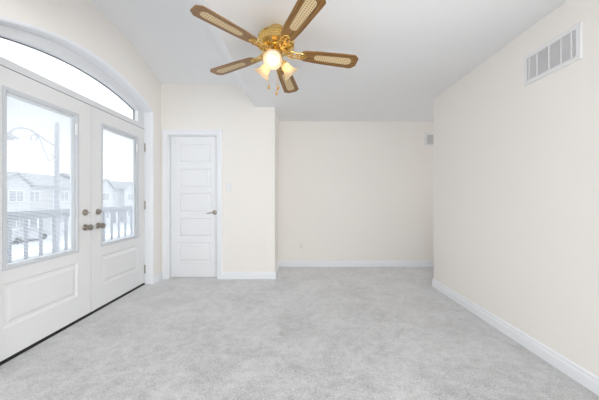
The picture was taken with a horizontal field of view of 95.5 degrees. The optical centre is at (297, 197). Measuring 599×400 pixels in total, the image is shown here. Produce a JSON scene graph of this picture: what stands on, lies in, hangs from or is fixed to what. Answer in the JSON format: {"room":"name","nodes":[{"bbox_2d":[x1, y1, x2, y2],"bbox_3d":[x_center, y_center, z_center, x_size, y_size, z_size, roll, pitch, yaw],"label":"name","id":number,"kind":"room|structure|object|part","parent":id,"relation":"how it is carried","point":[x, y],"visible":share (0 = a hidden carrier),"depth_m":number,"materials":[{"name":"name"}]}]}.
{"room":"empty living room","nodes":[
{"label":"empty living room","id":0,"kind":"room"},
{"bbox_2d":[0,0,160,274],"bbox_3d":[-2.010,-0.344,1.250,0.200,2.947,5.100,0,0,0],"label":"wall","id":1,"kind":"structure","parent":0,"point":[81,22],"depth_m":2.71,"materials":[{"name":"paint"}]},
{"bbox_2d":[0,65,93,362],"bbox_3d":[-2.001,0.111,2.175,0.119,2.014,0.924,0,0,0],"label":"door","id":2,"kind":"structure","parent":1,"relation":"in","point":[41,296],"depth_m":2.15,"materials":[{"name":"white paint"}]},
{"bbox_2d":[7,96,70,262],"bbox_3d":[-2.032,-0.135,2.155,0.012,1.191,0.550,0,0,0],"label":"blind","id":3,"kind":"object","parent":2,"relation":"attached to","point":[25,101],"depth_m":2.13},
{"bbox_3d":[-2.030,-0.135,2.168,0.059,1.265,0.644,0,0,0],"label":"glazing frame","id":4,"kind":"part","parent":2,"relation":"part of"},
{"bbox_3d":[-2.031,-0.135,2.168,0.014,1.201,0.584,0,0,0],"label":"blind rail","id":5,"kind":"part","parent":2,"relation":"part of","materials":[{"name":"white plastic"}]},
{"bbox_3d":[-2.003,-0.620,2.458,0.014,0.100,0.018,0,0,0],"label":"blind lever","id":6,"kind":"part","parent":2,"relation":"part of","materials":[{"name":"white plastic"}]},
{"bbox_3d":[-1.976,0.277,2.567,0.069,0.062,0.062,0,0,0],"label":"knob","id":7,"kind":"part","parent":2,"relation":"part of","materials":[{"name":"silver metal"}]},
{"bbox_2d":[0,24,143,128],"bbox_3d":[-2.054,-1.111,2.640,0.082,0.430,1.852,0,0,0],"label":"window","id":8,"kind":"structure","parent":1,"relation":"in","point":[27,39],"depth_m":2.40,"materials":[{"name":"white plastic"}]},
{"bbox_2d":[0,283,144,365],"bbox_3d":[-2.053,1.154,2.640,0.094,0.072,1.852,0,0,0],"label":"trim","id":9,"kind":"structure","parent":1,"relation":"attached to","point":[34,345],"depth_m":2.30,"materials":[{"name":"black rubber"}]},
{"bbox_2d":[0,16,153,283],"bbox_3d":[-2.007,-0.111,2.640,0.202,2.482,1.902,0,0,0],"label":"trim","id":10,"kind":"structure","parent":1,"relation":"attached to","point":[108,69],"depth_m":3.57,"materials":[{"name":"white wood"}]},
{"bbox_2d":[90,106,145,312],"bbox_3d":[-2.001,0.111,3.102,0.119,2.014,0.930,0,0,0],"label":"door","id":11,"kind":"structure","parent":1,"relation":"in","point":[118,268],"depth_m":3.00,"materials":[{"name":"white paint"}]},
{"bbox_3d":[-1.976,0.277,2.733,0.069,0.062,0.062,0,0,0],"label":"knob","id":12,"kind":"part","parent":11,"relation":"part of","materials":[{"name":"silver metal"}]},
{"bbox_2d":[103,130,133,241],"bbox_3d":[-2.032,-0.135,3.083,0.012,1.191,0.550,0,0,0],"label":"blind","id":13,"kind":"object","parent":11,"relation":"attached to","point":[110,191],"depth_m":3.09,"materials":[{"name":"white plastic"}]},
{"bbox_3d":[-2.031,-0.135,3.095,0.014,1.201,0.584,0,0,0],"label":"blind rail","id":14,"kind":"part","parent":11,"relation":"part of","materials":[{"name":"white plastic"}]},
{"bbox_3d":[-2.030,-0.135,3.095,0.059,1.265,0.644,0,0,0],"label":"glazing frame","id":15,"kind":"part","parent":11,"relation":"part of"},
{"bbox_2d":[154,272,161,283],"bbox_3d":[-1.903,1.080,3.695,0.015,0.100,0.210,0,0,0],"label":"baseboard","id":16,"kind":"structure","parent":1,"relation":"attached to","point":[157,277],"depth_m":3.68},
{"bbox_2d":[161,84,277,271],"bbox_3d":[-1.168,-0.235,4.144,1.684,2.729,0.687,0,0,0],"label":"wall","id":17,"kind":"structure","parent":0,"point":[249,132],"depth_m":3.80,"materials":[{"name":"paint"}]},
{"bbox_2d":[162,129,221,278],"bbox_3d":[-1.472,0.088,3.850,0.827,2.084,0.139,0,0,0],"label":"door","id":18,"kind":"structure","parent":17,"relation":"in","point":[191,158],"depth_m":3.85,"materials":[{"name":"paint"}]},
{"bbox_2d":[226,183,230,190],"bbox_3d":[-0.968,-0.152,3.795,0.074,0.116,0.010,0,0,0],"label":"light switch","id":19,"kind":"object","parent":17,"relation":"attached to","point":[228,185],"visible":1,"depth_m":3.79,"materials":[{"name":"white plastic"}]},
{"bbox_2d":[222,272,275,278],"bbox_3d":[-0.685,1.080,3.792,0.746,0.100,0.015,0,0,0],"label":"baseboard","id":20,"kind":"structure","parent":17,"relation":"attached to","point":[225,275],"depth_m":3.79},
{"bbox_2d":[275,261,278,275],"bbox_3d":[-0.318,1.080,4.136,0.015,0.100,0.701,0,0,0],"label":"baseboard","id":21,"kind":"structure","parent":17,"relation":"attached to","point":[277,266],"depth_m":4.12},
{"bbox_2d":[0,267,598,399],"bbox_3d":[0.647,1.160,1.593,5.305,0.060,5.787,0,0,0],"label":"floor","id":22,"kind":"structure","parent":0,"point":[303,333],"depth_m":2.00,"materials":[{"name":"grey carpet"}]},
{"bbox_2d":[90,0,566,120],"bbox_3d":[0.645,-1.542,1.593,5.310,0.545,5.787,0,0,0],"label":"ceiling","id":23,"kind":"structure","parent":0,"point":[408,52],"depth_m":2.57,"materials":[{"name":"paint"}]},
{"bbox_2d":[190,0,357,95],"bbox_3d":[-0.117,-1.023,2.030,1.158,0.512,1.214,0,0,-8],"label":"ceiling fan","id":24,"kind":"object","parent":23,"relation":"hanging from","point":[275,41],"visible":1,"depth_m":1.92,"materials":[{"name":"brown wood"}]},
{"bbox_3d":[-0.459,-1.102,1.742,0.441,0.006,0.144,4,4,-44],"label":"blade","id":25,"kind":"part","parent":24,"relation":"part of","materials":[{"name":"brown wood"}]},
{"bbox_3d":[-0.525,-1.070,2.216,0.441,0.006,0.144,-2,4,28],"label":"blade","id":26,"kind":"part","parent":24,"relation":"part of","materials":[{"name":"brown wood"}]},
{"bbox_3d":[-0.250,-0.977,2.071,0.096,0.135,0.135,-48,-27,21],"label":"lamp shade","id":27,"kind":"part","parent":24,"relation":"part of","materials":[{"name":"white glass"}]},
{"bbox_3d":[-0.173,-0.986,1.919,0.135,0.135,0.096,1,39,3],"label":"lamp shade","id":28,"kind":"part","parent":24,"relation":"part of","materials":[{"name":"white glass"}]},
{"bbox_3d":[-0.173,-0.988,1.922,0.048,0.048,0.071,1,39,3],"label":"bulb","id":29,"kind":"part","parent":24,"relation":"part of","materials":[{"name":"white glass"}]},
{"bbox_3d":[-0.095,-1.046,2.424,0.144,0.006,0.441,-9,-6,9],"label":"blade","id":30,"kind":"part","parent":24,"relation":"part of","materials":[{"name":"brown wood"}]},
{"bbox_3d":[-0.078,-0.974,2.059,0.135,0.096,0.135,-48,16,-20],"label":"lamp shade","id":31,"kind":"part","parent":24,"relation":"part of","materials":[{"name":"white glass"}]},
{"bbox_3d":[0.013,-1.097,1.659,0.144,0.006,0.441,13,-8,-25],"label":"blade","id":32,"kind":"part","parent":24,"relation":"part of","materials":[{"name":"brown wood"}]},
{"bbox_3d":[0.238,-1.062,2.080,0.441,0.006,0.144,3,-13,-8],"label":"blade","id":33,"kind":"part","parent":24,"relation":"part of","materials":[{"name":"brown wood"}]},
{"bbox_2d":[278,121,433,259],"bbox_3d":[0.705,-0.080,4.547,5.430,2.420,0.120,0,0,0],"label":"wall","id":34,"kind":"structure","parent":0,"point":[348,190],"depth_m":4.49,"materials":[{"name":"paint"}]},
{"bbox_2d":[278,260,433,266],"bbox_3d":[1.487,1.080,4.479,3.626,0.100,0.015,0,0,0],"label":"baseboard","id":35,"kind":"structure","parent":34,"relation":"attached to","point":[282,263],"depth_m":4.47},
{"bbox_2d":[425,133,433,145],"bbox_3d":[2.245,-0.965,4.482,0.310,0.220,0.010,0,0,0],"label":"air vent","id":36,"kind":"object","parent":34,"relation":"in","point":[429,137],"visible":0.48,"depth_m":4.48,"materials":[{"name":"white metal"}]},
{"bbox_2d":[434,0,598,376],"bbox_3d":[2.515,-0.071,1.085,1.570,2.402,4.770,0,0,0],"label":"wall","id":37,"kind":"structure","parent":0,"point":[516,166],"depth_m":2.02,"materials":[{"name":"paint"}]},
{"bbox_2d":[432,279,598,395],"bbox_3d":[1.722,1.080,1.085,0.015,0.100,4.770,0,0,0],"label":"baseboard","id":38,"kind":"structure","parent":37,"relation":"attached to","point":[568,367],"depth_m":2.01,"materials":[{"name":"white wood"}]},
{"bbox_2d":[524,21,581,86],"bbox_3d":[1.725,-0.964,1.867,0.010,0.228,0.423,0,0,0],"label":"air vent","id":39,"kind":"object","parent":37,"relation":"in","point":[565,49],"visible":1,"depth_m":1.83,"materials":[{"name":"white metal"}]},
{"label":"outside","id":40,"kind":"structure","parent":0,"visible":0},
{"bbox_3d":[-2.783,1.240,3.300,1.335,0.100,5.800,0,0,0],"label":"deck","id":41,"kind":"object","parent":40,"visible":0},
{"bbox_2d":[7,206,132,263],"bbox_3d":[-3.300,0.672,3.290,0.090,1.035,5.830,0,0,0],"label":"balcony railing","id":42,"kind":"object","parent":41,"relation":"on","point":[124,208],"visible":0.22,"depth_m":3.67,"materials":[{"name":"grey paint"}]},
{"bbox_3d":[-3.300,0.207,3.300,0.090,0.105,5.800,0,0,0],"label":"rail","id":43,"kind":"part","parent":42,"relation":"part of","materials":[{"name":"grey paint"}]},
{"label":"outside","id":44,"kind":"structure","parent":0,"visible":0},
{"bbox_2d":[12,221,129,260],"bbox_3d":[-201.750,4.580,175.000,396.500,0.500,650.000,0,0,0],"label":"ground","id":45,"kind":"structure","parent":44,"point":[114,224],"depth_m":27.71,"materials":[{"name":"white snow"}]},
{"bbox_2d":[7,171,53,230],"bbox_3d":[-35.975,0.530,31.700,10.950,7.600,7.300,0,0,0],"label":"house","id":46,"kind":"structure","parent":45,"relation":"on","point":[49,201],"depth_m":31.50,"materials":[{"name":"beige brick"}]},
{"bbox_3d":[-31.085,-0.220,30.000,0.030,1.100,1.500,0,0,0],"label":"pane","id":47,"kind":"part","parent":46,"relation":"part of","materials":[{"name":"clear glass"}]},
{"bbox_3d":[-31.085,2.630,30.000,0.030,1.400,1.600,0,0,0],"label":"pane","id":48,"kind":"part","parent":46,"relation":"part of","materials":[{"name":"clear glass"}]},
{"bbox_3d":[-31.970,3.280,33.000,0.060,2.100,1.000,0,0,0],"label":"door","id":49,"kind":"part","parent":46,"relation":"part of","materials":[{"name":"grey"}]},
{"bbox_3d":[-31.985,-0.220,33.000,0.030,1.100,1.200,0,0,0],"label":"pane","id":50,"kind":"part","parent":46,"relation":"part of","materials":[{"name":"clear glass"}]},
{"bbox_2d":[12,227,50,243],"bbox_3d":[-27.300,3.605,26.990,1.780,1.450,4.320,0,0,0],"label":"car","id":51,"kind":"object","parent":45,"relation":"on","point":[45,231],"visible":0.35,"depth_m":26.68,"materials":[{"name":"silver metal"}]},
{"bbox_2d":[7,123,59,252],"bbox_3d":[-9.000,0.746,9.274,0.440,7.168,2.047,0,0,0],"label":"street lamp","id":52,"kind":"object","parent":45,"relation":"on","point":[57,186],"visible":0.23,"depth_m":10.09,"materials":[{"name":"grey metal"}]},
{"bbox_2d":[21,173,69,229],"bbox_3d":[-35.975,0.480,38.700,10.950,7.700,6.500,0,0,0],"label":"house","id":53,"kind":"structure","parent":45,"relation":"on","point":[63,179],"depth_m":37.28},
{"bbox_2d":[53,173,120,224],"bbox_3d":[-35.975,0.180,45.200,10.950,8.300,6.300,0,0,0],"label":"house","id":54,"kind":"structure","parent":45,"relation":"on","point":[108,201],"depth_m":44.64,"materials":[{"name":"beige brick"}]},
{"bbox_3d":[-31.085,-0.220,44.000,0.030,1.100,1.500,0,0,0],"label":"pane","id":55,"kind":"part","parent":54,"relation":"part of","materials":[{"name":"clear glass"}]},
{"bbox_2d":[110,180,132,221],"bbox_3d":[-35.975,0.430,51.600,10.950,7.800,6.300,0,0,0],"label":"house","id":56,"kind":"structure","parent":45,"relation":"on","point":[121,200],"depth_m":49.40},
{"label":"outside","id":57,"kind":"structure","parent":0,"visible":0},
{"bbox_2d":[12,229,129,257],"bbox_3d":[-21.750,4.300,75.000,2.500,0.060,450.000,0,0,0],"label":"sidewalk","id":58,"kind":"structure","parent":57,"point":[121,232],"depth_m":23.00,"materials":[{"name":"white snow"}]},
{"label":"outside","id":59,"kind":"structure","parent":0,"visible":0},
{"bbox_2d":[12,235,129,262],"bbox_3d":[-14.650,4.320,75.000,9.700,0.020,450.000,0,0,0],"label":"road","id":60,"kind":"structure","parent":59,"point":[128,235],"depth_m":20.75,"materials":[{"name":"white snow"}]}
]}

